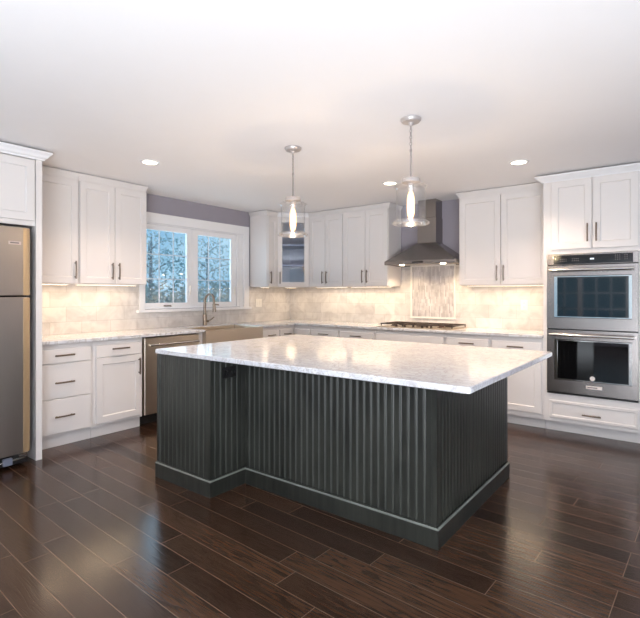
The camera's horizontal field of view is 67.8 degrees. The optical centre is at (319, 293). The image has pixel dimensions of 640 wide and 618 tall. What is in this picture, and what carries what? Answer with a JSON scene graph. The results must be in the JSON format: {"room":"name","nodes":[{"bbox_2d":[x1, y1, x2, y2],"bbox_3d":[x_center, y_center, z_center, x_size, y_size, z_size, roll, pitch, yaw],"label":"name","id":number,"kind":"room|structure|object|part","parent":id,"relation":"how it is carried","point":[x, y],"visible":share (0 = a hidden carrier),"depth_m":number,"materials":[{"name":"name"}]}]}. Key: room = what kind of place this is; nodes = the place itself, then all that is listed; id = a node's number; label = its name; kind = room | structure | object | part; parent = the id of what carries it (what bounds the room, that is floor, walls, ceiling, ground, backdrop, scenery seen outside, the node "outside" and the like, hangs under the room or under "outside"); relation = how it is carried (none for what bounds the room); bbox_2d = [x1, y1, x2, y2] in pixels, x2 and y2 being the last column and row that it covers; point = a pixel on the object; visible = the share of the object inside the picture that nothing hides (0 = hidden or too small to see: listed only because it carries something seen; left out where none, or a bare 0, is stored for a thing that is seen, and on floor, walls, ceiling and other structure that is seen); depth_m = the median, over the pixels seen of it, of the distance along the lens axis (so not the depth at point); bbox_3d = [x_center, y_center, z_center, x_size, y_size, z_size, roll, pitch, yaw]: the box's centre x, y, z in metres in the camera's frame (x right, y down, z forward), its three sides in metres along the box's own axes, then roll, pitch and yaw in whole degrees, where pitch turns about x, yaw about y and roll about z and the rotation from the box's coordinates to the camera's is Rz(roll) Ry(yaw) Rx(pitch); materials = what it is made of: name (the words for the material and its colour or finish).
{"room":"kitchen","nodes":[
{"label":"kitchen","id":0,"kind":"room"},
{"bbox_2d":[42,193,289,335],"bbox_3d":[-3.436,0.086,3.595,0.130,2.450,9.800,0,0,38],"label":"wall","id":1,"kind":"structure","parent":0,"point":[71,308],"depth_m":5.32,"materials":[{"name":"grey paint"}]},
{"bbox_2d":[42,166,78,284],"bbox_3d":[-2.529,-0.611,4.353,0.381,1.054,0.506,0,0,38],"label":"upper cabinet","id":2,"kind":"object","parent":1,"relation":"attached to","point":[59,186],"visible":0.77,"depth_m":4.33,"materials":[{"name":"white paint"}]},
{"bbox_3d":[-2.418,-1.103,4.267,0.014,0.057,0.506,0,0,38],"label":"crown molding","id":3,"kind":"part","parent":2,"relation":"part of","materials":[{"name":"white paint"}]},
{"bbox_2d":[74,173,147,285],"bbox_3d":[-2.155,-0.611,4.838,0.381,1.054,0.716,0,0,38],"label":"upper cabinet","id":4,"kind":"object","parent":1,"relation":"attached to","point":[111,213],"visible":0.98,"depth_m":4.70,"materials":[{"name":"white paint"}]},
{"bbox_3d":[-2.151,-0.579,4.608,0.020,0.959,0.340,0,0,38],"label":"door","id":5,"kind":"part","parent":4,"relation":"part of","materials":[{"name":"white paint"}]},
{"bbox_3d":[-2.172,-1.103,4.852,0.336,0.057,0.716,0,0,38],"label":"crown molding","id":6,"kind":"part","parent":4,"relation":"part of","materials":[{"name":"white paint"}]},
{"bbox_3d":[-2.002,-0.222,4.755,0.037,0.166,0.014,0,0,38],"label":"handle","id":7,"kind":"part","parent":4,"relation":"part of","materials":[{"name":"grey metal"}]},
{"bbox_3d":[-1.938,-0.579,4.884,0.020,0.959,0.345,0,0,38],"label":"door","id":8,"kind":"part","parent":4,"relation":"part of","materials":[{"name":"white paint"}]},
{"bbox_2d":[42,284,289,334],"bbox_3d":[-1.653,0.144,5.813,0.010,0.505,3.885,0,0,38],"label":"tile backsplash","id":9,"kind":"structure","parent":1,"relation":"attached to","point":[71,308],"depth_m":5.14,"materials":[{"name":"tile"}]},
{"bbox_2d":[136,212,251,312],"bbox_3d":[-1.547,-0.357,6.008,0.170,1.140,1.730,0,0,38],"label":"window","id":10,"kind":"structure","parent":1,"relation":"in","point":[239,244],"depth_m":5.98,"materials":[{"name":"white paint"}]},
{"bbox_3d":[-1.810,-0.319,5.677,0.037,0.962,0.659,0,0,38],"label":"sash","id":11,"kind":"part","parent":10,"relation":"part of","materials":[{"name":"white paint"}]},
{"bbox_3d":[-1.384,-0.319,6.231,0.037,0.962,0.730,0,0,38],"label":"sash","id":12,"kind":"part","parent":10,"relation":"part of","materials":[{"name":"white paint"}]},
{"bbox_2d":[256,299,261,306],"bbox_3d":[-0.874,0.131,6.809,0.009,0.116,0.118,0,0,38],"label":"light switch","id":13,"kind":"object","parent":1,"relation":"attached to","point":[258,301],"visible":1,"depth_m":6.81,"materials":[{"name":"beige plastic"}]},
{"bbox_2d":[249,210,277,287],"bbox_3d":[-0.774,-0.611,6.632,0.381,1.054,0.239,0,0,38],"label":"upper cabinet","id":14,"kind":"object","parent":1,"relation":"attached to","point":[263,224],"visible":1,"depth_m":6.56,"materials":[{"name":"white paint"}]},
{"bbox_3d":[-0.788,-1.103,6.639,0.350,0.057,0.233,0,0,38],"label":"crown molding","id":15,"kind":"part","parent":14,"relation":"part of","materials":[{"name":"white paint"}]},
{"bbox_3d":[-0.649,-0.579,6.559,0.020,0.959,0.193,0,0,38],"label":"door","id":16,"kind":"part","parent":14,"relation":"part of","materials":[{"name":"white paint"}]},
{"bbox_2d":[0,0,639,212],"bbox_3d":[-0.381,-1.179,1.243,7.800,0.080,9.800,0,0,38],"label":"ceiling","id":17,"kind":"structure","parent":0,"point":[214,92],"depth_m":2.67,"materials":[{"name":"paint"}]},
{"bbox_2d":[140,159,159,164],"bbox_3d":[-1.470,-1.135,4.119,0.166,0.006,0.166,0,0,38],"label":"recessed light","id":18,"kind":"object","parent":17,"relation":"in","point":[144,161],"visible":1,"depth_m":4.12,"materials":[{"name":"white paint"}]},
{"bbox_2d":[278,145,307,237],"bbox_3d":[-0.210,-0.794,3.709,0.238,0.690,0.238,0,0,38],"label":"pendant light","id":19,"kind":"object","parent":17,"relation":"hanging from","point":[292,149],"visible":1,"depth_m":3.69,"materials":[{"name":"silver metal"}]},
{"bbox_2d":[291,201,294,208],"bbox_3d":[-0.210,-0.689,3.709,0.038,0.056,0.037,0,0,38],"label":"socket","id":20,"kind":"object","parent":19,"relation":"attached to","point":[292,202],"depth_m":3.69,"materials":[{"name":"silver metal"}]},
{"bbox_3d":[-0.210,-0.842,3.709,0.009,0.195,0.009,0,0,15],"label":"rod","id":21,"kind":"part","parent":19,"relation":"part of","materials":[{"name":"grey metal"}]},
{"bbox_3d":[-0.210,-1.005,3.709,0.013,0.177,0.013,0,0,-7],"label":"chain","id":22,"kind":"part","parent":19,"relation":"part of","materials":[{"name":"grey metal"}]},
{"bbox_3d":[-0.210,-0.575,3.709,0.048,0.172,0.048,0,0,38],"label":"bulb","id":23,"kind":"part","parent":19,"relation":"part of","materials":[{"name":"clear glass"}]},
{"bbox_2d":[382,181,397,184],"bbox_3d":[0.720,-1.135,4.901,0.166,0.006,0.166,0,0,38],"label":"recessed light","id":24,"kind":"object","parent":17,"relation":"in","point":[386,182],"visible":1,"depth_m":4.90,"materials":[{"name":"white paint"}]},
{"bbox_2d":[392,115,429,226],"bbox_3d":[0.590,-0.794,3.095,0.238,0.690,0.238,0,0,38],"label":"pendant light","id":25,"kind":"object","parent":17,"relation":"hanging from","point":[410,120],"visible":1,"depth_m":3.08,"materials":[{"name":"silver metal"}]},
{"bbox_2d":[408,183,413,191],"bbox_3d":[0.590,-0.689,3.095,0.038,0.056,0.037,0,0,38],"label":"socket","id":26,"kind":"object","parent":25,"relation":"attached to","point":[410,185],"depth_m":3.08,"materials":[{"name":"silver metal"}]},
{"bbox_3d":[0.590,-0.842,3.095,0.009,0.195,0.009,0,0,15],"label":"rod","id":27,"kind":"part","parent":25,"relation":"part of","materials":[{"name":"grey metal"}]},
{"bbox_3d":[0.590,-1.005,3.095,0.013,0.177,0.013,0,0,-7],"label":"chain","id":28,"kind":"part","parent":25,"relation":"part of","materials":[{"name":"grey metal"}]},
{"bbox_3d":[0.590,-0.575,3.095,0.048,0.172,0.048,0,0,38],"label":"bulb","id":29,"kind":"part","parent":25,"relation":"part of","materials":[{"name":"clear glass"}]},
{"bbox_2d":[509,159,528,164],"bbox_3d":[1.720,-1.135,4.119,0.166,0.006,0.166,0,0,38],"label":"recessed light","id":30,"kind":"object","parent":17,"relation":"in","point":[520,161],"visible":1,"depth_m":4.12,"materials":[{"name":"white paint"}]},
{"bbox_2d":[0,421,639,617],"bbox_3d":[-0.381,1.341,1.243,7.800,0.060,9.800,0,0,38],"label":"floor","id":31,"kind":"structure","parent":0,"point":[88,528],"depth_m":2.47,"materials":[{"name":"brown wood"}]},
{"bbox_2d":[0,225,29,467],"bbox_3d":[-2.762,0.395,3.550,0.892,1.792,0.832,0,0,38],"label":"refrigerator","id":32,"kind":"object","parent":31,"relation":"on","point":[14,241],"visible":1,"depth_m":3.56,"materials":[{"name":"silver metal"}]},
{"bbox_3d":[-2.494,0.616,3.344,0.082,1.179,0.832,0,0,38],"label":"door","id":33,"kind":"part","parent":32,"relation":"part of","materials":[{"name":"metal"}]},
{"bbox_3d":[-2.494,-0.244,3.344,0.082,0.515,0.832,0,0,38],"label":"freezer door","id":34,"kind":"part","parent":32,"relation":"part of","materials":[{"name":"metal"}]},
{"bbox_3d":[-2.234,0.616,3.632,0.009,1.170,0.062,0,0,12],"label":"edge trim","id":35,"kind":"part","parent":32,"relation":"part of","materials":[{"name":"metal"}]},
{"bbox_3d":[-2.234,-0.243,3.632,0.009,0.508,0.062,0,0,12],"label":"edge trim","id":36,"kind":"part","parent":32,"relation":"part of","materials":[{"name":"metal"}]},
{"bbox_2d":[0,142,52,460],"bbox_3d":[-2.809,0.086,3.595,0.860,2.448,1.140,0,0,38],"label":"tall cabinet","id":37,"kind":"object","parent":31,"relation":"on","point":[20,166],"visible":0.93,"depth_m":3.74,"materials":[{"name":"white paint"}]},
{"bbox_3d":[-2.380,-0.808,3.557,0.020,0.477,0.457,0,0,38],"label":"door","id":38,"kind":"part","parent":37,"relation":"part of","materials":[{"name":"white paint"}]},
{"bbox_3d":[-2.809,-1.084,3.595,0.860,0.065,1.140,0,0,38],"label":"crown molding","id":39,"kind":"part","parent":37,"relation":"part of","materials":[{"name":"white paint"}]},
{"bbox_3d":[-2.533,0.117,4.001,0.802,2.386,0.044,0,0,38],"label":"panel","id":40,"kind":"part","parent":37,"relation":"part of","materials":[{"name":"white paint"}]},
{"bbox_2d":[42,341,92,449],"bbox_3d":[-2.419,0.869,4.266,0.660,0.882,0.502,0,0,38],"label":"base cabinet","id":41,"kind":"object","parent":31,"relation":"on","point":[67,369],"visible":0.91,"depth_m":4.10,"materials":[{"name":"white paint"}]},
{"bbox_3d":[-2.178,1.043,4.069,0.038,0.014,0.161,0,0,38],"label":"handle","id":42,"kind":"part","parent":41,"relation":"part of","materials":[{"name":"grey metal"}]},
{"bbox_3d":[-2.178,0.755,4.069,0.038,0.014,0.161,0,0,38],"label":"handle","id":43,"kind":"part","parent":41,"relation":"part of","materials":[{"name":"grey metal"}]},
{"bbox_3d":[-2.178,0.525,4.069,0.038,0.014,0.161,0,0,38],"label":"handle","id":44,"kind":"part","parent":41,"relation":"part of","materials":[{"name":"grey metal"}]},
{"bbox_3d":[-2.201,1.042,4.087,0.020,0.290,0.471,0,0,38],"label":"drawer","id":45,"kind":"part","parent":41,"relation":"part of","materials":[{"name":"white paint"}]},
{"bbox_3d":[-2.201,0.743,4.087,0.020,0.288,0.471,0,0,38],"label":"drawer","id":46,"kind":"part","parent":41,"relation":"part of","materials":[{"name":"white paint"}]},
{"bbox_3d":[-2.201,0.531,4.087,0.020,0.116,0.471,0,0,38],"label":"drawer","id":47,"kind":"part","parent":41,"relation":"part of","materials":[{"name":"white paint"}]},
{"bbox_2d":[42,320,542,344],"bbox_3d":[-0.160,0.411,4.663,3.756,0.030,3.888,0,0,38],"label":"countertop","id":48,"kind":"structure","parent":41,"relation":"on","point":[138,333],"depth_m":5.10,"materials":[{"name":"white stone"}]},
{"bbox_2d":[203,293,215,325],"bbox_3d":[-1.354,0.192,5.951,0.233,0.408,0.136,0,0,38],"label":"kitchen faucet","id":49,"kind":"object","parent":48,"relation":"on","point":[205,320],"visible":1,"depth_m":5.95,"materials":[{"name":"silver metal"}]},
{"bbox_2d":[187,325,262,343],"bbox_3d":[-1.193,0.540,5.757,0.528,0.262,0.890,0,0,38],"label":"farmhouse sink","id":50,"kind":"object","parent":48,"relation":"in","point":[212,334],"visible":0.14,"depth_m":5.64,"materials":[{"name":"metal"}]},
{"bbox_2d":[377,321,466,329],"bbox_3d":[1.203,0.374,5.665,0.938,0.044,0.490,0,0,38],"label":"gas cooktop","id":51,"kind":"object","parent":48,"relation":"in","point":[399,324],"visible":1,"depth_m":5.56,"materials":[{"name":"metal"}]},
{"bbox_2d":[377,324,466,329],"bbox_3d":[1.203,0.393,5.665,0.938,0.008,0.490,0,0,38],"label":"grate","id":52,"kind":"object","parent":51,"relation":"on","point":[425,326],"depth_m":5.49,"materials":[{"name":"metal"}]},
{"bbox_2d":[90,337,141,437],"bbox_3d":[-2.116,0.869,4.660,0.660,0.882,0.489,0,0,38],"label":"base cabinet","id":53,"kind":"object","parent":31,"relation":"on","point":[117,364],"visible":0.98,"depth_m":4.47,"materials":[{"name":"white paint"}]},
{"bbox_3d":[-1.890,0.527,4.491,0.020,0.108,0.450,0,0,38],"label":"drawer","id":54,"kind":"part","parent":53,"relation":"part of","materials":[{"name":"white paint"}]},
{"bbox_3d":[-1.890,0.885,4.491,0.020,0.592,0.450,0,0,38],"label":"door","id":55,"kind":"part","parent":53,"relation":"part of","materials":[{"name":"white paint"}]},
{"bbox_2d":[140,333,199,424],"bbox_3d":[-1.747,0.870,5.112,0.676,0.879,0.662,0,0,38],"label":"dishwasher","id":56,"kind":"object","parent":31,"relation":"on","point":[149,344],"visible":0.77,"depth_m":4.76,"materials":[{"name":"silver metal"}]},
{"bbox_3d":[-1.500,0.509,4.925,0.056,0.022,0.590,0,0,38],"label":"handle","id":57,"kind":"part","parent":56,"relation":"part of","materials":[{"name":"silver metal"}]},
{"bbox_2d":[196,333,201,343],"bbox_3d":[-1.260,0.869,5.773,0.659,0.882,0.966,0,0,38],"label":"base cabinet","id":58,"kind":"object","parent":31,"relation":"on","point":[200,334],"visible":0.02,"depth_m":5.25,"materials":[{"name":"white paint"}]},
{"bbox_2d":[263,326,278,337],"bbox_3d":[-0.861,0.869,6.290,0.660,0.882,0.335,0,0,38],"label":"base cabinet","id":59,"kind":"object","parent":31,"relation":"on","point":[268,331],"visible":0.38,"depth_m":6.12,"materials":[{"name":"white paint"}]},
{"bbox_3d":[-0.637,0.531,6.120,0.020,0.116,0.307,0,0,38],"label":"drawer","id":60,"kind":"part","parent":59,"relation":"part of","materials":[{"name":"white paint"}]},
{"bbox_2d":[279,325,310,335],"bbox_3d":[-0.386,0.869,6.714,0.896,0.882,0.912,0,0,38],"label":"base cabinet","id":61,"kind":"object","parent":31,"relation":"on","point":[293,329],"visible":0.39,"depth_m":6.38,"materials":[{"name":"white paint"}]},
{"bbox_3d":[-0.453,0.531,6.359,0.020,0.116,0.244,0,0,38],"label":"drawer","id":62,"kind":"part","parent":61,"relation":"part of","materials":[{"name":"white paint"}]},
{"bbox_3d":[-0.235,0.531,6.401,0.260,0.116,0.020,0,0,38],"label":"drawer","id":63,"kind":"part","parent":61,"relation":"part of","materials":[{"name":"white paint"}]},
{"bbox_2d":[311,326,339,336],"bbox_3d":[0.233,0.869,6.397,0.468,0.882,0.660,0,0,38],"label":"base cabinet","id":64,"kind":"object","parent":31,"relation":"on","point":[315,330],"visible":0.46,"depth_m":6.15,"materials":[{"name":"white paint"}]},
{"bbox_2d":[155,354,509,549],"bbox_3d":[0.087,0.869,3.410,2.015,0.882,1.544,0,0,38],"label":"kitchen island","id":65,"kind":"object","parent":31,"relation":"on","point":[414,464],"visible":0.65,"depth_m":2.93,"materials":[{"name":"paint"}]},
{"bbox_2d":[222,366,235,378],"bbox_3d":[-0.607,0.526,3.189,0.007,0.074,0.118,0,0,38],"label":"wall outlet","id":66,"kind":"object","parent":65,"relation":"attached to","point":[227,372],"visible":1,"depth_m":3.18,"materials":[{"name":"black plastic"}]},
{"bbox_3d":[0.086,1.254,2.926,2.537,0.111,0.990,0,0,0],"label":"molding","id":67,"kind":"part","parent":65,"relation":"part of","materials":[{"name":"grey wood"}]},
{"bbox_2d":[155,334,551,393],"bbox_3d":[0.201,0.412,3.338,2.303,0.030,1.570,0,0,38],"label":"island countertop","id":68,"kind":"structure","parent":65,"relation":"on","point":[441,367],"depth_m":2.92,"materials":[{"name":"white stone"}]},
{"bbox_2d":[340,328,375,339],"bbox_3d":[0.626,0.869,6.095,0.519,0.882,0.660,0,0,38],"label":"base cabinet","id":69,"kind":"object","parent":31,"relation":"on","point":[344,332],"visible":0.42,"depth_m":5.85,"materials":[{"name":"white paint"}]},
{"bbox_2d":[376,330,445,344],"bbox_3d":[1.183,0.869,5.666,0.884,0.882,0.659,0,0,38],"label":"base cabinet","id":70,"kind":"object","parent":31,"relation":"on","point":[389,335],"visible":0.05,"depth_m":5.42,"materials":[{"name":"white paint"}]},
{"bbox_2d":[446,333,490,347],"bbox_3d":[1.726,0.869,5.248,0.480,0.882,0.660,0,0,38],"label":"base cabinet","id":71,"kind":"object","parent":31,"relation":"on","point":[451,339],"visible":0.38,"depth_m":5.01,"materials":[{"name":"white paint"}]},
{"bbox_3d":[1.554,0.534,5.025,0.450,0.123,0.020,0,0,38],"label":"drawer","id":72,"kind":"part","parent":71,"relation":"part of","materials":[{"name":"white paint"}]},
{"bbox_2d":[491,336,544,427],"bbox_3d":[2.115,0.869,4.948,0.498,0.882,0.660,0,0,38],"label":"base cabinet","id":73,"kind":"object","parent":31,"relation":"on","point":[524,387],"visible":0.54,"depth_m":4.68,"materials":[{"name":"white paint"}]},
{"bbox_3d":[1.943,0.534,4.725,0.468,0.123,0.020,0,0,38],"label":"drawer","id":74,"kind":"part","parent":73,"relation":"part of","materials":[{"name":"white paint"}]},
{"bbox_3d":[1.943,0.880,4.725,0.468,0.551,0.020,0,0,38],"label":"door","id":75,"kind":"part","parent":73,"relation":"part of","materials":[{"name":"white paint"}]},
{"bbox_2d":[534,162,639,442],"bbox_3d":[2.617,0.086,4.553,0.907,2.448,0.674,0,0,38],"label":"tall cabinet","id":76,"kind":"object","parent":31,"relation":"on","point":[595,210],"visible":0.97,"depth_m":4.32,"materials":[{"name":"white paint"}]},
{"bbox_3d":[2.329,-0.734,4.419,0.338,0.642,0.020,0,0,38],"label":"door","id":77,"kind":"part","parent":76,"relation":"part of","materials":[{"name":"white paint"}]},
{"bbox_3d":[2.420,-0.557,4.313,0.014,0.166,0.037,0,0,38],"label":"handle","id":78,"kind":"part","parent":76,"relation":"part of","materials":[{"name":"grey metal"}]},
{"bbox_3d":[2.617,-1.088,4.553,0.907,0.057,0.674,0,0,38],"label":"crown molding","id":79,"kind":"part","parent":76,"relation":"part of","materials":[{"name":"white paint"}]},
{"bbox_2d":[547,251,638,402],"bbox_3d":[2.604,0.285,4.516,0.725,1.310,0.651,0,0,38],"label":"double wall oven","id":80,"kind":"object","parent":76,"relation":"in","point":[593,298],"visible":1,"depth_m":4.29,"materials":[{"name":"silver metal"}]},
{"bbox_3d":[2.425,0.381,4.283,0.665,0.026,0.064,0,0,38],"label":"handle","id":81,"kind":"part","parent":80,"relation":"part of","materials":[{"name":"silver metal"}]},
{"bbox_3d":[2.425,-0.219,4.283,0.665,0.026,0.064,0,0,38],"label":"handle","id":82,"kind":"part","parent":80,"relation":"part of","materials":[{"name":"silver metal"}]},
{"bbox_3d":[2.454,0.628,4.321,0.725,0.581,0.032,0,0,38],"label":"oven door","id":83,"kind":"part","parent":80,"relation":"part of","materials":[{"name":"metal"}]},
{"bbox_3d":[2.453,0.614,4.304,0.615,0.368,0.011,0,0,38],"label":"window trim","id":84,"kind":"part","parent":80,"relation":"part of","materials":[{"name":"black glass"}]},
{"bbox_3d":[2.457,0.614,4.308,0.569,0.354,0.012,0,0,38],"label":"door glass","id":85,"kind":"part","parent":80,"relation":"part of","materials":[{"name":"black glass"}]},
{"bbox_3d":[2.454,0.032,4.321,0.725,0.588,0.032,0,0,38],"label":"oven door","id":86,"kind":"part","parent":80,"relation":"part of","materials":[{"name":"metal"}]},
{"bbox_3d":[2.453,0.028,4.304,0.615,0.380,0.011,0,0,38],"label":"window trim","id":87,"kind":"part","parent":80,"relation":"part of","materials":[{"name":"silver metal"}]},
{"bbox_3d":[2.457,0.028,4.308,0.569,0.366,0.012,0,0,38],"label":"door glass","id":88,"kind":"part","parent":80,"relation":"part of","materials":[{"name":"black glass"}]},
{"bbox_3d":[2.455,-0.320,4.322,0.725,0.101,0.030,0,0,38],"label":"control panel","id":89,"kind":"part","parent":80,"relation":"part of","materials":[{"name":"metal"}]},
{"bbox_3d":[2.452,-0.316,4.304,0.630,0.082,0.003,0,0,38],"label":"control glass","id":90,"kind":"part","parent":80,"relation":"part of","materials":[{"name":"black glass"}]},
{"bbox_3d":[2.463,1.086,4.316,0.707,0.163,0.020,0,0,38],"label":"drawer","id":91,"kind":"part","parent":76,"relation":"part of","materials":[{"name":"white paint"}]},
{"bbox_3d":[2.477,-0.557,4.269,0.014,0.166,0.037,0,0,38],"label":"handle","id":92,"kind":"part","parent":76,"relation":"part of","materials":[{"name":"grey metal"}]},
{"bbox_3d":[2.606,-0.734,4.206,0.346,0.642,0.020,0,0,38],"label":"door","id":93,"kind":"part","parent":76,"relation":"part of","materials":[{"name":"white paint"}]},
{"bbox_2d":[290,199,542,330],"bbox_3d":[2.615,0.086,5.055,7.700,2.450,0.144,0,0,38],"label":"wall","id":94,"kind":"structure","parent":0,"point":[426,293],"depth_m":5.93,"materials":[{"name":"grey paint"}]},
{"bbox_2d":[277,212,308,287],"bbox_3d":[-0.403,-0.611,6.890,0.654,1.054,0.654,0,0,38],"label":"upper cabinet","id":95,"kind":"object","parent":94,"relation":"attached to","point":[293,253],"visible":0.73,"depth_m":7.07,"materials":[{"name":"white paint"}]},
{"bbox_2d":[282,244,303,249],"bbox_3d":[-0.405,-0.683,6.906,0.610,0.018,0.610,0,0,38],"label":"shelf","id":96,"kind":"object","parent":95,"relation":"attached to","point":[284,246],"depth_m":6.95,"materials":[{"name":"clear glass"}]},
{"bbox_2d":[282,265,303,267],"bbox_3d":[-0.405,-0.398,6.906,0.610,0.018,0.610,0,0,38],"label":"shelf","id":97,"kind":"object","parent":95,"relation":"attached to","point":[283,266],"depth_m":6.81,"materials":[{"name":"clear glass"}]},
{"bbox_3d":[-0.374,-1.103,6.663,0.441,0.057,0.027,0,0,-7],"label":"crown molding","id":98,"kind":"part","parent":95,"relation":"part of","materials":[{"name":"white paint"}]},
{"bbox_2d":[308,209,346,287],"bbox_3d":[0.160,-0.611,6.629,0.589,1.054,0.381,0,0,38],"label":"upper cabinet","id":99,"kind":"object","parent":94,"relation":"attached to","point":[325,227],"visible":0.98,"depth_m":6.49,"materials":[{"name":"white paint"}]},
{"bbox_3d":[-0.037,-0.579,6.600,0.275,0.959,0.020,0,0,38],"label":"door","id":100,"kind":"part","parent":99,"relation":"part of","materials":[{"name":"white paint"}]},
{"bbox_3d":[0.073,-1.103,6.511,0.583,0.057,0.027,0,0,38],"label":"crown molding","id":101,"kind":"part","parent":99,"relation":"part of","materials":[{"name":"white paint"}]},
{"bbox_3d":[0.189,-0.579,6.426,0.283,0.959,0.020,0,0,38],"label":"door","id":102,"kind":"part","parent":99,"relation":"part of","materials":[{"name":"white paint"}]},
{"bbox_2d":[342,202,402,287],"bbox_3d":[0.676,-0.611,6.232,0.710,1.054,0.381,0,0,38],"label":"upper cabinet","id":103,"kind":"object","parent":94,"relation":"attached to","point":[370,237],"visible":1,"depth_m":6.08,"materials":[{"name":"white paint"}]},
{"bbox_3d":[0.447,-0.579,6.227,0.338,0.959,0.020,0,0,38],"label":"door","id":104,"kind":"part","parent":103,"relation":"part of","materials":[{"name":"white paint"}]},
{"bbox_3d":[0.685,-1.103,6.244,0.710,0.057,0.350,0,0,38],"label":"crown molding","id":105,"kind":"part","parent":103,"relation":"part of","materials":[{"name":"white paint"}]},
{"bbox_3d":[0.715,-0.579,6.021,0.325,0.959,0.020,0,0,38],"label":"door","id":106,"kind":"part","parent":103,"relation":"part of","materials":[{"name":"white paint"}]},
{"bbox_2d":[290,265,542,329],"bbox_3d":[1.025,0.004,6.212,3.768,0.786,0.010,0,0,38],"label":"tile backsplash","id":107,"kind":"structure","parent":94,"relation":"attached to","point":[499,307],"depth_m":6.14,"materials":[{"name":"tile"}]},
{"bbox_2d":[384,199,458,266],"bbox_3d":[1.276,-0.739,5.732,0.895,0.799,0.442,0,0,38],"label":"range hood","id":108,"kind":"object","parent":94,"relation":"attached to","point":[430,249],"visible":0.97,"depth_m":5.72,"materials":[{"name":"metal"}]},
{"bbox_3d":[1.396,-0.026,5.911,0.598,0.670,0.014,0,0,38],"label":"pencil trim","id":109,"kind":"part","parent":94,"relation":"part of","materials":[{"name":"beige tile"}]},
{"bbox_3d":[1.398,-0.026,5.915,0.558,0.630,0.006,0,0,38],"label":"mosaic panel","id":110,"kind":"part","parent":94,"relation":"part of","materials":[{"name":"tile"}]},
{"bbox_2d":[456,182,542,285],"bbox_3d":[2.014,-0.611,5.202,0.968,1.054,0.381,0,0,38],"label":"upper cabinet","id":111,"kind":"object","parent":94,"relation":"attached to","point":[501,229],"visible":0.91,"depth_m":5.07,"materials":[{"name":"white paint"}]},
{"bbox_3d":[1.750,-0.579,5.224,0.447,0.959,0.020,0,0,38],"label":"door","id":112,"kind":"part","parent":111,"relation":"part of","materials":[{"name":"white paint"}]},
{"bbox_3d":[2.023,-1.103,5.214,0.968,0.057,0.350,0,0,38],"label":"crown molding","id":113,"kind":"part","parent":111,"relation":"part of","materials":[{"name":"white paint"}]},
{"bbox_3d":[2.113,-0.579,4.945,0.453,0.959,0.020,0,0,38],"label":"door","id":114,"kind":"part","parent":111,"relation":"part of","materials":[{"name":"white paint"}]},
{"bbox_2d":[521,300,527,309],"bbox_3d":[2.252,0.126,5.257,0.072,0.116,0.006,0,0,38],"label":"wall outlet","id":115,"kind":"object","parent":94,"relation":"attached to","point":[524,303],"visible":1,"depth_m":5.25,"materials":[{"name":"white plastic"}]},
{"label":"outside","id":116,"kind":"structure","parent":0,"visible":0},
{"bbox_3d":[-18.219,2.036,33.648,59.800,0.050,80.000,0,0,38],"label":"ground","id":117,"kind":"structure","parent":116,"visible":0},
{"bbox_2d":[146,230,184,300],"bbox_3d":[-6.054,-0.302,16.870,2.770,4.631,2.726,0,0,38],"label":"tree","id":118,"kind":"object","parent":117,"relation":"on","point":[149,265],"visible":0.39,"depth_m":16.82,"materials":[{"name":"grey plant"}]},
{"bbox_2d":[145,280,229,302],"bbox_3d":[-4.202,0.764,16.257,1.617,2.664,9.151,0,0,13],"label":"hedge","id":119,"kind":"object","parent":117,"relation":"on","point":[154,298],"visible":0.09,"depth_m":15.57,"materials":[{"name":"teal plant"}]},
{"bbox_2d":[167,235,229,293],"bbox_3d":[-5.348,-0.531,22.350,3.565,5.090,3.584,0,0,38],"label":"tree","id":120,"kind":"object","parent":117,"relation":"on","point":[202,266],"visible":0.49,"depth_m":22.17,"materials":[{"name":"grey plant"}]},
{"bbox_2d":[221,252,229,283],"bbox_3d":[-3.839,-0.407,26.891,3.629,4.842,3.522,0,0,38],"label":"tree","id":121,"kind":"object","parent":117,"relation":"on","point":[229,252],"visible":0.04,"depth_m":26.70,"materials":[{"name":"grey plant"}]}
]}

